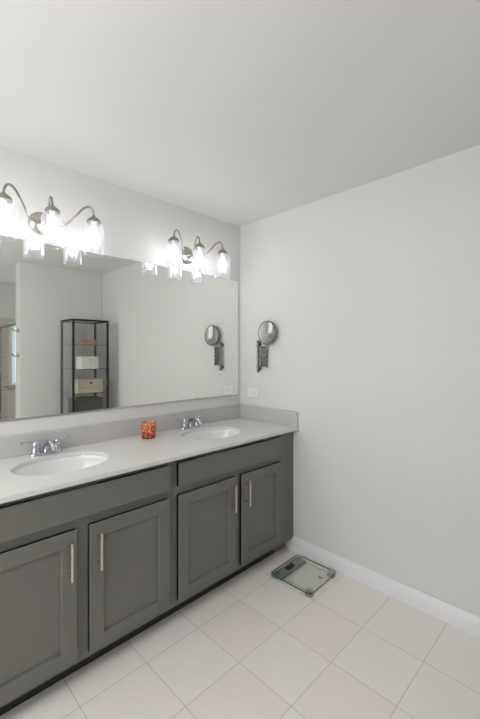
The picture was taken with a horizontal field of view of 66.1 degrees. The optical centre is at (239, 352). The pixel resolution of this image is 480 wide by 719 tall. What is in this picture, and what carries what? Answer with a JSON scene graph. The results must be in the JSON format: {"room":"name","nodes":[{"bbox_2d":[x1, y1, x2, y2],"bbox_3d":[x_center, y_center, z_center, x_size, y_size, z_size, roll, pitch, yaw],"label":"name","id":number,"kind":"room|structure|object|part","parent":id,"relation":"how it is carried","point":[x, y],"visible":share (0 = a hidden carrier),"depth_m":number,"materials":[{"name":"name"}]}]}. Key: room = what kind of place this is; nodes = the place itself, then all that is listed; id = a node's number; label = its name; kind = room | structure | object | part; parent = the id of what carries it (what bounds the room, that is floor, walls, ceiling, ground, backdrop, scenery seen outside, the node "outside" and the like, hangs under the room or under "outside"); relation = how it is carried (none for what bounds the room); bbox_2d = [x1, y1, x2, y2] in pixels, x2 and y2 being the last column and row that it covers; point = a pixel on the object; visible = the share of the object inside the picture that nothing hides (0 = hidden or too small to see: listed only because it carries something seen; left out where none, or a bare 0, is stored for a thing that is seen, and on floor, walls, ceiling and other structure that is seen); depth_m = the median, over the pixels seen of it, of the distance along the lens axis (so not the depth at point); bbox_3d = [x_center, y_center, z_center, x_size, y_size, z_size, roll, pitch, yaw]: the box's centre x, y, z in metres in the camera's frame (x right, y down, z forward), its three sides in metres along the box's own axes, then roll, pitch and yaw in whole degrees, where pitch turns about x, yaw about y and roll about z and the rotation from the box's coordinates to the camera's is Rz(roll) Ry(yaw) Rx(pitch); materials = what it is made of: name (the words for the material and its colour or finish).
{"room":"bathroom","nodes":[
{"label":"bathroom","id":0,"kind":"room"},
{"bbox_2d":[0,146,239,436],"bbox_3d":[-1.204,0.189,1.898,3.500,2.440,0.100,0,0,-45],"label":"wall","id":1,"kind":"structure","parent":0,"point":[137,226],"depth_m":2.23,"materials":[{"name":"paint"}]},
{"bbox_2d":[0,183,103,254],"bbox_3d":[-0.983,-0.667,1.900,0.529,0.263,0.208,0,0,-45],"label":"vanity light","id":2,"kind":"object","parent":1,"relation":"attached to","point":[41,223],"visible":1,"depth_m":1.89,"materials":[{"name":"white glass"}]},
{"bbox_2d":[0,197,6,205],"bbox_3d":[-1.098,-0.703,1.714,0.028,0.040,0.028,0,0,-45],"label":"bulb","id":3,"kind":"object","parent":2,"relation":"attached to","point":[3,201],"depth_m":1.70,"materials":[{"name":"white glass"}]},
{"bbox_3d":[-1.098,-0.635,1.714,0.057,0.093,0.057,0,0,-45],"label":"bulb","id":4,"kind":"part","parent":2,"relation":"part of","materials":[{"name":"white glass"}]},
{"bbox_3d":[-1.063,-0.734,1.826,0.029,0.121,0.244,0,0,13],"label":"arm","id":5,"kind":"part","parent":2,"relation":"part of","materials":[{"name":"silver metal"}]},
{"bbox_3d":[-0.990,-0.738,1.907,0.011,0.121,0.131,0,0,-45],"label":"arm","id":6,"kind":"part","parent":2,"relation":"part of","materials":[{"name":"silver metal"}]},
{"bbox_2d":[49,210,54,217],"bbox_3d":[-0.948,-0.703,1.864,0.028,0.040,0.028,0,0,-45],"label":"bulb","id":7,"kind":"object","parent":2,"relation":"attached to","point":[51,212],"depth_m":1.85,"materials":[{"name":"white glass"}]},
{"bbox_3d":[-0.948,-0.635,1.864,0.057,0.093,0.057,0,0,-45],"label":"bulb","id":8,"kind":"part","parent":2,"relation":"part of","materials":[{"name":"white glass"}]},
{"bbox_3d":[-0.908,-0.734,1.980,0.244,0.121,0.029,0,0,-13],"label":"arm","id":9,"kind":"part","parent":2,"relation":"part of","materials":[{"name":"silver metal"}]},
{"bbox_3d":[-0.797,-0.635,2.014,0.057,0.093,0.057,0,0,-45],"label":"bulb","id":10,"kind":"part","parent":2,"relation":"part of","materials":[{"name":"white glass"}]},
{"bbox_2d":[91,221,96,227],"bbox_3d":[-0.797,-0.703,2.014,0.028,0.040,0.028,0,0,-45],"label":"bulb","id":11,"kind":"object","parent":2,"relation":"attached to","point":[93,223],"depth_m":2.00,"materials":[{"name":"white glass"}]},
{"bbox_2d":[0,235,237,421],"bbox_3d":[-0.706,-0.120,2.316,1.946,0.930,0.008,0,0,-45],"label":"wall mirror","id":12,"kind":"object","parent":1,"relation":"attached to","point":[81,331],"visible":1,"depth_m":2.21,"materials":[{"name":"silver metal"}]},
{"bbox_2d":[0,404,239,458],"bbox_3d":[-0.692,0.472,2.322,1.974,0.108,0.020,0,0,-45],"label":"backsplash","id":13,"kind":"structure","parent":1,"relation":"attached to","point":[10,446],"depth_m":2.20,"materials":[{"name":"stone"}]},
{"bbox_2d":[168,229,227,272],"bbox_3d":[-0.312,-0.675,2.568,0.529,0.263,0.208,0,0,-45],"label":"vanity light","id":14,"kind":"object","parent":1,"relation":"attached to","point":[186,255],"visible":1,"depth_m":2.56,"materials":[{"name":"white glass"}]},
{"bbox_3d":[-0.426,-0.643,2.382,0.057,0.093,0.057,0,0,-45],"label":"bulb","id":15,"kind":"part","parent":14,"relation":"part of","materials":[{"name":"white glass"}]},
{"bbox_3d":[-0.392,-0.742,2.494,0.029,0.121,0.244,0,0,13],"label":"arm","id":16,"kind":"part","parent":14,"relation":"part of","materials":[{"name":"silver metal"}]},
{"bbox_3d":[-0.319,-0.746,2.575,0.011,0.121,0.131,0,0,-45],"label":"arm","id":17,"kind":"part","parent":14,"relation":"part of","materials":[{"name":"silver metal"}]},
{"bbox_3d":[-0.276,-0.643,2.532,0.057,0.093,0.057,0,0,-45],"label":"bulb","id":18,"kind":"part","parent":14,"relation":"part of","materials":[{"name":"white glass"}]},
{"bbox_3d":[-0.237,-0.742,2.648,0.244,0.121,0.029,0,0,-13],"label":"arm","id":19,"kind":"part","parent":14,"relation":"part of","materials":[{"name":"silver metal"}]},
{"bbox_3d":[-0.126,-0.643,2.682,0.057,0.093,0.057,0,0,-45],"label":"bulb","id":20,"kind":"part","parent":14,"relation":"part of","materials":[{"name":"white glass"}]},
{"bbox_2d":[0,0,479,226],"bbox_3d":[0.327,-1.081,0.360,3.500,0.100,4.440,0,0,-45],"label":"ceiling","id":21,"kind":"structure","parent":0,"point":[239,113],"depth_m":1.45,"materials":[{"name":"paint"}]},
{"bbox_2d":[0,547,479,718],"bbox_3d":[0.327,1.459,0.360,3.500,0.100,4.440,0,0,-45],"label":"floor","id":22,"kind":"structure","parent":0,"point":[253,646],"depth_m":1.67,"materials":[{"name":"tile"}]},
{"bbox_2d":[0,462,171,715],"bbox_3d":[-0.845,0.978,1.758,0.914,0.861,0.604,0,0,-45],"label":"vanity cabinet","id":23,"kind":"object","parent":22,"relation":"on","point":[84,571],"visible":0.98,"depth_m":1.57,"materials":[{"name":"paint"}]},
{"bbox_3d":[-0.826,1.018,1.419,0.388,0.555,0.020,0,0,-45],"label":"door","id":24,"kind":"part","parent":23,"relation":"part of","materials":[{"name":"paint"}]},
{"bbox_3d":[-0.691,0.856,1.512,0.012,0.158,0.039,0,0,-45],"label":"handle","id":25,"kind":"part","parent":23,"relation":"part of","materials":[{"name":"silver metal"}]},
{"bbox_3d":[-0.663,0.636,1.581,0.849,0.127,0.020,0,0,-45],"label":"false drawer","id":26,"kind":"part","parent":23,"relation":"part of","materials":[{"name":"paint"}]},
{"bbox_3d":[-0.604,0.856,1.598,0.012,0.158,0.039,0,0,-45],"label":"handle","id":27,"kind":"part","parent":23,"relation":"part of","materials":[{"name":"silver metal"}]},
{"bbox_3d":[-0.506,1.018,1.737,0.408,0.555,0.020,0,0,-45],"label":"door","id":28,"kind":"part","parent":23,"relation":"part of","materials":[{"name":"paint"}]},
{"bbox_2d":[165,432,292,617],"bbox_3d":[-0.153,0.978,2.446,1.036,0.861,0.604,0,0,-45],"label":"vanity cabinet","id":29,"kind":"object","parent":22,"relation":"on","point":[232,510],"visible":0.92,"depth_m":2.17,"materials":[{"name":"paint"}]},
{"bbox_2d":[0,404,298,503],"bbox_3d":[-0.492,0.483,2.121,1.974,0.128,0.586,0,0,-45],"label":"countertop","id":30,"kind":"structure","parent":29,"relation":"on","point":[121,441],"depth_m":2.07,"materials":[{"name":"stone"}]},
{"bbox_2d":[20,435,71,456],"bbox_3d":[-1.003,0.485,1.920,0.176,0.082,0.189,0,0,2],"label":"faucet","id":31,"kind":"object","parent":30,"relation":"on","point":[49,447],"visible":1,"depth_m":1.89,"materials":[{"name":"silver metal"}]},
{"bbox_3d":[-1.062,0.480,1.870,0.093,0.071,0.044,0,0,-45],"label":"lever handle","id":32,"kind":"part","parent":31,"relation":"part of","materials":[{"name":"silver metal"}]},
{"bbox_3d":[-1.007,0.519,1.924,0.160,0.014,0.056,0,0,-45],"label":"plate","id":33,"kind":"part","parent":31,"relation":"part of","materials":[{"name":"silver metal"}]},
{"bbox_3d":[-0.972,0.479,1.889,0.042,0.070,0.142,0,0,-45],"label":"spout","id":34,"kind":"part","parent":31,"relation":"part of","materials":[{"name":"silver metal"}]},
{"bbox_3d":[-0.953,0.480,1.978,0.093,0.071,0.044,0,0,-45],"label":"lever handle","id":35,"kind":"part","parent":31,"relation":"part of","materials":[{"name":"silver metal"}]},
{"bbox_2d":[13,455,107,499],"bbox_3d":[-0.849,0.618,1.776,0.480,0.140,0.361,0,0,-45],"label":"sink","id":36,"kind":"object","parent":30,"relation":"in","point":[65,464],"visible":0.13,"depth_m":1.90,"materials":[{"name":"ceramic"}]},
{"bbox_2d":[141,420,155,438],"bbox_3d":[-0.565,0.477,2.284,0.093,0.099,0.093,0,0,-45],"label":"candle holder","id":37,"kind":"object","parent":30,"relation":"on","point":[148,428],"visible":1,"depth_m":2.25,"materials":[{"name":"orange glass"}]},
{"bbox_2d":[176,415,205,429],"bbox_3d":[-0.340,0.485,2.580,0.176,0.082,0.189,0,0,2],"label":"faucet","id":38,"kind":"object","parent":30,"relation":"on","point":[197,422],"visible":1,"depth_m":2.54,"materials":[{"name":"silver metal"}]},
{"bbox_3d":[-0.398,0.480,2.530,0.093,0.071,0.044,0,0,-45],"label":"lever handle","id":39,"kind":"part","parent":38,"relation":"part of","materials":[{"name":"silver metal"}]},
{"bbox_3d":[-0.344,0.519,2.584,0.160,0.014,0.056,0,0,-45],"label":"plate","id":40,"kind":"part","parent":38,"relation":"part of","materials":[{"name":"silver metal"}]},
{"bbox_3d":[-0.309,0.479,2.549,0.042,0.070,0.142,0,0,-45],"label":"spout","id":41,"kind":"part","parent":38,"relation":"part of","materials":[{"name":"silver metal"}]},
{"bbox_3d":[-0.290,0.480,2.638,0.093,0.071,0.044,0,0,-45],"label":"lever handle","id":42,"kind":"part","parent":38,"relation":"part of","materials":[{"name":"silver metal"}]},
{"bbox_2d":[182,429,239,458],"bbox_3d":[-0.184,0.618,2.437,0.480,0.140,0.361,0,0,-45],"label":"sink","id":43,"kind":"object","parent":30,"relation":"in","point":[221,433],"visible":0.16,"depth_m":2.60,"materials":[{"name":"ceramic"}]},
{"bbox_3d":[-0.174,1.018,2.068,0.420,0.555,0.020,0,0,-45],"label":"door","id":44,"kind":"part","parent":29,"relation":"part of","materials":[{"name":"paint"}]},
{"bbox_3d":[-0.021,0.636,2.220,0.852,0.127,0.020,0,0,-45],"label":"false drawer","id":45,"kind":"part","parent":29,"relation":"part of","materials":[{"name":"paint"}]},
{"bbox_3d":[-0.031,0.856,2.168,0.012,0.158,0.039,0,0,-45],"label":"handle","id":46,"kind":"part","parent":29,"relation":"part of","materials":[{"name":"silver metal"}]},
{"bbox_3d":[0.053,0.856,2.252,0.012,0.158,0.039,0,0,-45],"label":"handle","id":47,"kind":"part","parent":29,"relation":"part of","materials":[{"name":"silver metal"}]},
{"bbox_3d":[0.143,1.018,2.383,0.390,0.555,0.020,0,0,-45],"label":"door","id":48,"kind":"part","parent":29,"relation":"part of","materials":[{"name":"paint"}]},
{"bbox_3d":[0.144,0.978,2.783,0.139,0.861,0.545,0,0,-45],"label":"filler panel","id":49,"kind":"part","parent":29,"relation":"part of","materials":[{"name":"paint"}]},
{"bbox_2d":[271,555,335,596],"bbox_3d":[0.399,1.394,2.323,0.300,0.028,0.300,0,0,44],"label":"bathroom scale","id":50,"kind":"object","parent":22,"relation":"on","point":[294,564],"visible":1,"depth_m":2.34,"materials":[{"name":"clear glass"}]},
{"bbox_2d":[240,145,479,616],"bbox_3d":[1.567,0.189,1.523,0.100,2.440,4.340,0,0,-45],"label":"wall","id":51,"kind":"structure","parent":0,"point":[370,292],"depth_m":2.19,"materials":[{"name":"paint"}]},
{"bbox_2d":[248,388,257,397],"bbox_3d":[0.101,0.317,2.919,0.008,0.071,0.115,0,0,-45],"label":"power outlet","id":52,"kind":"object","parent":51,"relation":"attached to","point":[252,392],"visible":1,"depth_m":2.92,"materials":[{"name":"white plastic"}]},
{"bbox_2d":[256,321,276,371],"bbox_3d":[0.196,-0.044,2.784,0.042,0.394,0.209,0,0,-37],"label":"magnifying mirror","id":53,"kind":"object","parent":51,"relation":"attached to","point":[267,331],"visible":1,"depth_m":2.79,"materials":[{"name":"silver metal"}]},
{"bbox_3d":[0.144,0.029,2.855,0.038,0.249,0.028,0,0,-45],"label":"wall rail","id":54,"kind":"part","parent":53,"relation":"part of","materials":[{"name":"silver metal"}]},
{"bbox_3d":[0.181,0.031,2.817,0.016,0.166,0.068,0,0,-45],"label":"accordion arm","id":55,"kind":"part","parent":53,"relation":"part of"},
{"bbox_3d":[0.203,-0.150,2.771,0.012,0.166,0.166,3,-2,-43],"label":"magnifying glass","id":56,"kind":"part","parent":53,"relation":"part of","materials":[{"name":"silver metal"}]},
{"bbox_3d":[0.203,-0.150,2.772,0.019,0.181,0.181,3,-2,-43],"label":"mirror frame","id":57,"kind":"part","parent":53,"relation":"part of","materials":[{"name":"silver metal"}]},
{"bbox_2d":[285,536,479,637],"bbox_3d":[1.068,1.360,1.943,0.014,0.098,2.085,0,0,-45],"label":"baseboard","id":58,"kind":"structure","parent":51,"relation":"attached to","point":[459,618],"depth_m":2.12,"materials":[{"name":"paint"}]}
]}

